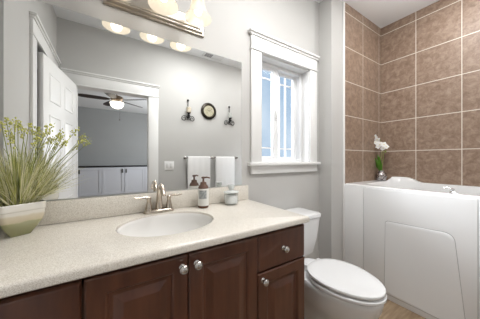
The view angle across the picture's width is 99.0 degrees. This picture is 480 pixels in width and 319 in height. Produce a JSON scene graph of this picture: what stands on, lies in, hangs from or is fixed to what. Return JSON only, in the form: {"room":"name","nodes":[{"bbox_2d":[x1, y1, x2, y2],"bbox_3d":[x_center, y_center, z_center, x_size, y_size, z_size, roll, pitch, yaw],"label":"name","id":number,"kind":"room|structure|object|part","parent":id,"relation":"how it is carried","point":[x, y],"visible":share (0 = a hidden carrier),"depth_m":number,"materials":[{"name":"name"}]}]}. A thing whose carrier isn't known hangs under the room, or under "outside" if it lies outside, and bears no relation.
{"room":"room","nodes":[
{"label":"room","id":0,"kind":"room"},
{"bbox_2d":[0,0,318,258],"bbox_3d":[0.218,-0.197,1.783,3.494,2.740,0.160,0,0,-33],"label":"wall","id":1,"kind":"structure","parent":0,"point":[294,22],"depth_m":1.58,"materials":[{"name":"paint"}]},
{"bbox_2d":[3,0,241,200],"bbox_3d":[-0.507,-0.271,1.220,1.234,0.928,0.006,0,0,-33],"label":"wall mirror","id":2,"kind":"object","parent":1,"relation":"attached to","point":[152,110],"visible":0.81,"depth_m":1.11,"materials":[{"name":"silver glass"}]},
{"bbox_2d":[37,185,247,225],"bbox_3d":[-0.520,0.249,1.202,1.376,0.106,0.021,0,0,-33],"label":"backsplash","id":3,"kind":"structure","parent":1,"relation":"attached to","point":[58,211],"depth_m":1.10,"materials":[{"name":"stone"}]},
{"bbox_2d":[103,0,210,37],"bbox_3d":[-0.423,-0.897,1.128,0.576,0.173,0.252,0,0,-33],"label":"vanity light","id":4,"kind":"object","parent":1,"relation":"attached to","point":[165,12],"visible":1,"depth_m":1.17,"materials":[{"name":"silver metal"}]},
{"bbox_3d":[-0.404,-0.869,1.081,0.152,0.116,0.152,0,0,-33],"label":"lamp shade","id":5,"kind":"part","parent":4,"relation":"part of","materials":[{"name":"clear glass"}]},
{"bbox_3d":[-0.242,-0.869,1.185,0.152,0.116,0.152,0,0,-33],"label":"lamp shade","id":6,"kind":"part","parent":4,"relation":"part of","materials":[{"name":"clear glass"}]},
{"bbox_3d":[-0.242,-0.873,1.185,0.048,0.079,0.048,0,0,-33],"label":"bulb","id":7,"kind":"part","parent":4,"relation":"part of","materials":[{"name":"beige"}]},
{"bbox_2d":[247,27,320,173],"bbox_3d":[0.382,-0.446,1.861,0.847,1.120,0.205,0,0,-33],"label":"window","id":8,"kind":"structure","parent":1,"relation":"in","point":[278,57],"depth_m":1.85,"materials":[{"name":"white paint"}]},
{"bbox_3d":[0.238,-0.408,1.817,0.249,0.828,0.030,0,0,-33],"label":"sash","id":9,"kind":"part","parent":8,"relation":"part of","materials":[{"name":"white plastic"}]},
{"bbox_3d":[0.350,-0.407,1.909,0.573,0.875,0.080,0,0,-33],"label":"frame","id":10,"kind":"part","parent":8,"relation":"part of","materials":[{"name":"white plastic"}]},
{"bbox_3d":[0.425,0.036,1.793,0.847,0.024,0.045,0,0,-33],"label":"sill","id":11,"kind":"part","parent":8,"relation":"part of","materials":[{"name":"white paint"}]},
{"bbox_3d":[0.430,-0.408,1.983,0.323,0.828,0.030,0,0,-33],"label":"sash","id":12,"kind":"part","parent":8,"relation":"part of","materials":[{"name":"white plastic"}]},
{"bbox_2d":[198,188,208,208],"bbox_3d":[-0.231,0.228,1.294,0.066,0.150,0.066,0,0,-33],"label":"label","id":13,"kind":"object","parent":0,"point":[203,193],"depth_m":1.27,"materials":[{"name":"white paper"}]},
{"bbox_2d":[319,0,342,260],"bbox_3d":[1.236,-0.197,2.258,0.967,2.740,0.137,0,0,-33],"label":"wall","id":14,"kind":"structure","parent":0,"point":[330,11],"depth_m":1.99,"materials":[{"name":"paint"}]},
{"bbox_2d":[343,1,344,260],"bbox_3d":[1.033,-0.197,2.040,0.029,2.740,0.012,0,0,-33],"label":"trim","id":15,"kind":"structure","parent":14,"relation":"attached to","point":[343,1],"depth_m":2.03,"materials":[{"name":"white paint"}]},
{"bbox_2d":[345,3,380,183],"bbox_3d":[1.363,-0.597,2.252,0.759,1.940,0.010,0,0,-33],"label":"tiled wall","id":16,"kind":"structure","parent":14,"relation":"attached to","point":[362,36],"depth_m":2.21,"materials":[{"name":"tile"}]},
{"bbox_2d":[315,0,438,27],"bbox_3d":[0.904,-1.617,-1.698,6.092,0.100,6.764,0,0,-33],"label":"ceiling","id":17,"kind":"structure","parent":0,"point":[382,13],"depth_m":2.13,"materials":[{"name":"white paint"}]},
{"bbox_2d":[379,299,425,318],"bbox_3d":[0.904,1.223,-1.698,6.092,0.100,6.764,0,0,-33],"label":"floor","id":18,"kind":"structure","parent":0,"point":[391,310],"depth_m":1.56,"materials":[{"name":"beige wood"}]},
{"bbox_2d":[0,224,303,318],"bbox_3d":[-0.367,0.754,0.955,1.366,0.838,0.598,0,0,-33],"label":"vanity cabinet","id":19,"kind":"object","parent":18,"relation":"on","point":[261,276],"visible":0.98,"depth_m":0.78,"materials":[{"name":"brown wood"}]},
{"bbox_3d":[-0.589,0.433,0.509,0.312,0.168,0.018,0,0,-33],"label":"drawer","id":20,"kind":"part","parent":19,"relation":"part of","materials":[{"name":"brown wood"}]},
{"bbox_3d":[-0.324,0.704,0.678,0.305,0.709,0.018,0,0,-33],"label":"door","id":21,"kind":"part","parent":19,"relation":"part of","materials":[{"name":"brown wood"}]},
{"bbox_2d":[0,185,309,298],"bbox_3d":[-0.367,0.266,0.967,1.381,0.139,0.581,0,0,-33],"label":"countertop","id":22,"kind":"structure","parent":19,"relation":"on","point":[75,239],"depth_m":0.82,"materials":[{"name":"stone"}]},
{"bbox_2d":[0,117,88,237],"bbox_3d":[-0.825,0.064,0.790,0.406,0.478,0.365,0,0,-33],"label":"potted grass plant","id":23,"kind":"object","parent":22,"relation":"on","point":[21,210],"visible":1,"depth_m":0.81,"materials":[{"name":"green plant"}]},
{"bbox_3d":[-0.884,0.028,0.780,0.028,0.341,0.086,0,0,-22],"label":"flower stem","id":24,"kind":"part","parent":23,"relation":"part of","materials":[{"name":"green plant"}]},
{"bbox_3d":[-0.937,0.012,0.843,0.058,0.372,0.030,0,0,-7],"label":"flower stem","id":25,"kind":"part","parent":23,"relation":"part of","materials":[{"name":"green plant"}]},
{"bbox_3d":[-0.857,0.050,0.781,0.029,0.296,0.105,0,0,-33],"label":"flower stem","id":26,"kind":"part","parent":23,"relation":"part of","materials":[{"name":"green plant"}]},
{"bbox_3d":[-0.876,0.021,0.806,0.033,0.355,0.053,0,0,-15],"label":"flower stem","id":27,"kind":"part","parent":23,"relation":"part of","materials":[{"name":"green plant"}]},
{"bbox_3d":[-0.912,0.011,0.842,0.025,0.373,0.025,0,0,2],"label":"flower stem","id":28,"kind":"part","parent":23,"relation":"part of","materials":[{"name":"green plant"}]},
{"bbox_3d":[-0.900,0.238,0.832,0.138,0.130,0.138,0,0,26],"label":"pot","id":29,"kind":"part","parent":23,"relation":"part of","materials":[{"name":"ceramic"}]},
{"bbox_3d":[-0.854,0.037,0.795,0.092,0.323,0.024,0,0,27],"label":"flower stem","id":30,"kind":"part","parent":23,"relation":"part of","materials":[{"name":"green plant"}]},
{"bbox_3d":[-0.906,0.019,0.872,0.026,0.358,0.064,0,0,-27],"label":"flower stem","id":31,"kind":"part","parent":23,"relation":"part of","materials":[{"name":"green plant"}]},
{"bbox_3d":[-0.842,0.052,0.814,0.093,0.293,0.030,0,0,1],"label":"flower stem","id":32,"kind":"part","parent":23,"relation":"part of","materials":[{"name":"green plant"}]},
{"bbox_3d":[-0.871,0.038,0.867,0.071,0.320,0.034,0,0,-33],"label":"flower stem","id":33,"kind":"part","parent":23,"relation":"part of","materials":[{"name":"green plant"}]},
{"bbox_3d":[-0.834,0.024,0.841,0.106,0.349,0.023,0,0,-18],"label":"flower stem","id":34,"kind":"part","parent":23,"relation":"part of","materials":[{"name":"green plant"}]},
{"bbox_3d":[-0.856,0.018,0.876,0.097,0.362,0.029,0,0,-33],"label":"flower stem","id":35,"kind":"part","parent":23,"relation":"part of","materials":[{"name":"green plant"}]},
{"bbox_3d":[-0.856,0.037,0.899,0.034,0.322,0.123,0,0,20],"label":"flower stem","id":36,"kind":"part","parent":23,"relation":"part of","materials":[{"name":"green plant"}]},
{"bbox_3d":[-0.794,0.053,0.845,0.165,0.292,0.033,0,0,-17],"label":"flower stem","id":37,"kind":"part","parent":23,"relation":"part of","materials":[{"name":"green plant"}]},
{"bbox_3d":[-0.791,0.025,0.873,0.177,0.346,0.043,0,0,-33],"label":"flower stem","id":38,"kind":"part","parent":23,"relation":"part of","materials":[{"name":"green plant"}]},
{"bbox_3d":[-0.787,0.044,0.909,0.213,0.309,0.031,0,0,-33],"label":"flower stem","id":39,"kind":"part","parent":23,"relation":"part of","materials":[{"name":"green plant"}]},
{"bbox_2d":[134,183,181,213],"bbox_3d":[-0.462,0.217,1.175,0.202,0.170,0.177,0,0,8],"label":"faucet","id":40,"kind":"object","parent":22,"relation":"on","point":[159,208],"visible":1,"depth_m":1.16,"materials":[{"name":"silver metal"}]},
{"bbox_3d":[-0.536,0.246,1.138,0.096,0.084,0.040,0,0,-33],"label":"lever handle","id":41,"kind":"part","parent":40,"relation":"part of","materials":[{"name":"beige metal"}]},
{"bbox_3d":[-0.467,0.293,1.183,0.166,0.018,0.052,0,0,-33],"label":"plate","id":42,"kind":"part","parent":40,"relation":"part of","materials":[{"name":"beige metal"}]},
{"bbox_3d":[-0.439,0.210,1.141,0.044,0.156,0.144,0,0,-33],"label":"spout","id":43,"kind":"part","parent":40,"relation":"part of","materials":[{"name":"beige metal"}]},
{"bbox_3d":[-0.397,0.246,1.228,0.096,0.084,0.040,0,0,-33],"label":"lever handle","id":44,"kind":"part","parent":40,"relation":"part of","materials":[{"name":"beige metal"}]},
{"bbox_2d":[116,213,212,236],"bbox_3d":[-0.349,0.403,1.005,0.440,0.180,0.371,0,0,-33],"label":"undermount sink","id":45,"kind":"object","parent":22,"relation":"in","point":[166,224],"visible":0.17,"depth_m":1.15,"materials":[{"name":"white ceramic"}]},
{"bbox_2d":[198,176,209,208],"bbox_3d":[-0.231,0.205,1.294,0.068,0.196,0.068,0,0,43],"label":"soap bottle","id":46,"kind":"object","parent":22,"relation":"on","point":[203,190],"visible":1,"depth_m":1.27,"materials":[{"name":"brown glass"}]},
{"bbox_3d":[-0.230,0.217,1.264,0.045,0.052,0.008,0,0,-4],"label":"label panel","id":47,"kind":"part","parent":46,"relation":"part of","materials":[{"name":"white paper"}]},
{"bbox_2d":[224,184,238,203],"bbox_3d":[-0.060,0.236,1.392,0.104,0.132,0.104,0,0,-33],"label":"jar","id":48,"kind":"object","parent":22,"relation":"on","point":[230,197],"visible":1,"depth_m":1.36,"materials":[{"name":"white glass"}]},
{"bbox_3d":[-0.060,0.197,1.392,0.104,0.054,0.104,0,0,-33],"label":"lid","id":49,"kind":"part","parent":48,"relation":"part of","materials":[{"name":"clear glass"}]},
{"bbox_3d":[-0.200,0.388,0.726,0.031,0.031,0.034,0,0,-33],"label":"knob","id":50,"kind":"part","parent":19,"relation":"part of","materials":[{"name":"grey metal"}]},
{"bbox_3d":[-0.155,0.388,0.755,0.031,0.031,0.034,0,0,-33],"label":"knob","id":51,"kind":"part","parent":19,"relation":"part of","materials":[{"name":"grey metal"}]},
{"bbox_3d":[-0.058,0.704,0.849,0.319,0.709,0.018,0,0,-33],"label":"door","id":52,"kind":"part","parent":19,"relation":"part of","materials":[{"name":"brown wood"}]},
{"bbox_3d":[0.113,0.553,0.927,0.031,0.031,0.034,0,0,-33],"label":"knob","id":53,"kind":"part","parent":19,"relation":"part of","materials":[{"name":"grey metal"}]},
{"bbox_3d":[0.211,0.433,1.021,0.314,0.168,0.018,0,0,-33],"label":"drawer","id":54,"kind":"part","parent":19,"relation":"part of","materials":[{"name":"brown wood"}]},
{"bbox_3d":[0.211,0.790,1.021,0.314,0.535,0.018,0,0,-33],"label":"door","id":55,"kind":"part","parent":19,"relation":"part of","materials":[{"name":"brown wood"}]},
{"bbox_3d":[0.222,0.435,0.997,0.031,0.031,0.034,0,0,-33],"label":"knob","id":56,"kind":"part","parent":19,"relation":"part of","materials":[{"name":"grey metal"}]},
{"bbox_2d":[286,208,386,318],"bbox_3d":[0.572,0.803,1.438,0.422,0.737,0.785,0,0,-33],"label":"toilet","id":57,"kind":"object","parent":18,"relation":"on","point":[333,288],"visible":0.76,"depth_m":1.25,"materials":[{"name":"white ceramic"}]},
{"bbox_3d":[0.428,0.452,1.663,0.422,0.034,0.251,0,0,-33],"label":"tank lid","id":58,"kind":"part","parent":57,"relation":"part of","materials":[{"name":"white ceramic"}]},
{"bbox_3d":[0.428,0.622,1.663,0.410,0.306,0.241,0,0,-33],"label":"tank","id":59,"kind":"part","parent":57,"relation":"part of","materials":[{"name":"white ceramic"}]},
{"bbox_3d":[0.596,0.982,1.400,0.368,0.381,0.669,0,0,-33],"label":"bowl","id":60,"kind":"part","parent":57,"relation":"part of","materials":[{"name":"white ceramic"}]},
{"bbox_3d":[0.659,0.743,1.301,0.372,0.024,0.453,0,0,-33],"label":"lid","id":61,"kind":"part","parent":57,"relation":"part of","materials":[{"name":"white plastic"}]},
{"bbox_3d":[0.665,0.774,1.292,0.376,0.026,0.438,0,0,-33],"label":"seat","id":62,"kind":"part","parent":57,"relation":"part of","materials":[{"name":"white plastic"}]},
{"bbox_2d":[344,176,479,318],"bbox_3d":[1.773,0.682,1.596,0.775,0.981,1.542,0,0,-33],"label":"bathtub","id":63,"kind":"object","parent":18,"relation":"on","point":[420,240],"visible":0.98,"depth_m":1.55,"materials":[{"name":"white plastic"}]},
{"bbox_3d":[1.089,0.714,1.966,0.011,0.912,0.181,0,0,-33],"label":"extension panel","id":64,"kind":"part","parent":63,"relation":"part of","materials":[{"name":"white plastic"}]},
{"bbox_2d":[374,134,388,179],"bbox_3d":[1.606,-0.030,2.339,0.112,0.534,0.186,0,0,-33],"label":"vase","id":65,"kind":"object","parent":63,"relation":"on","point":[380,175],"visible":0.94,"depth_m":2.32,"materials":[{"name":"clear glass"}]},
{"bbox_3d":[1.693,0.714,1.022,0.010,0.912,0.662,0,0,-33],"label":"extension panel","id":66,"kind":"part","parent":63,"relation":"part of","materials":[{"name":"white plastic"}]},
{"bbox_2d":[381,0,479,186],"bbox_3d":[3.450,-0.197,-0.164,0.150,2.740,6.604,0,0,-33],"label":"wall","id":67,"kind":"structure","parent":0,"point":[430,56],"depth_m":2.06,"materials":[{"name":"tile"}]}
]}

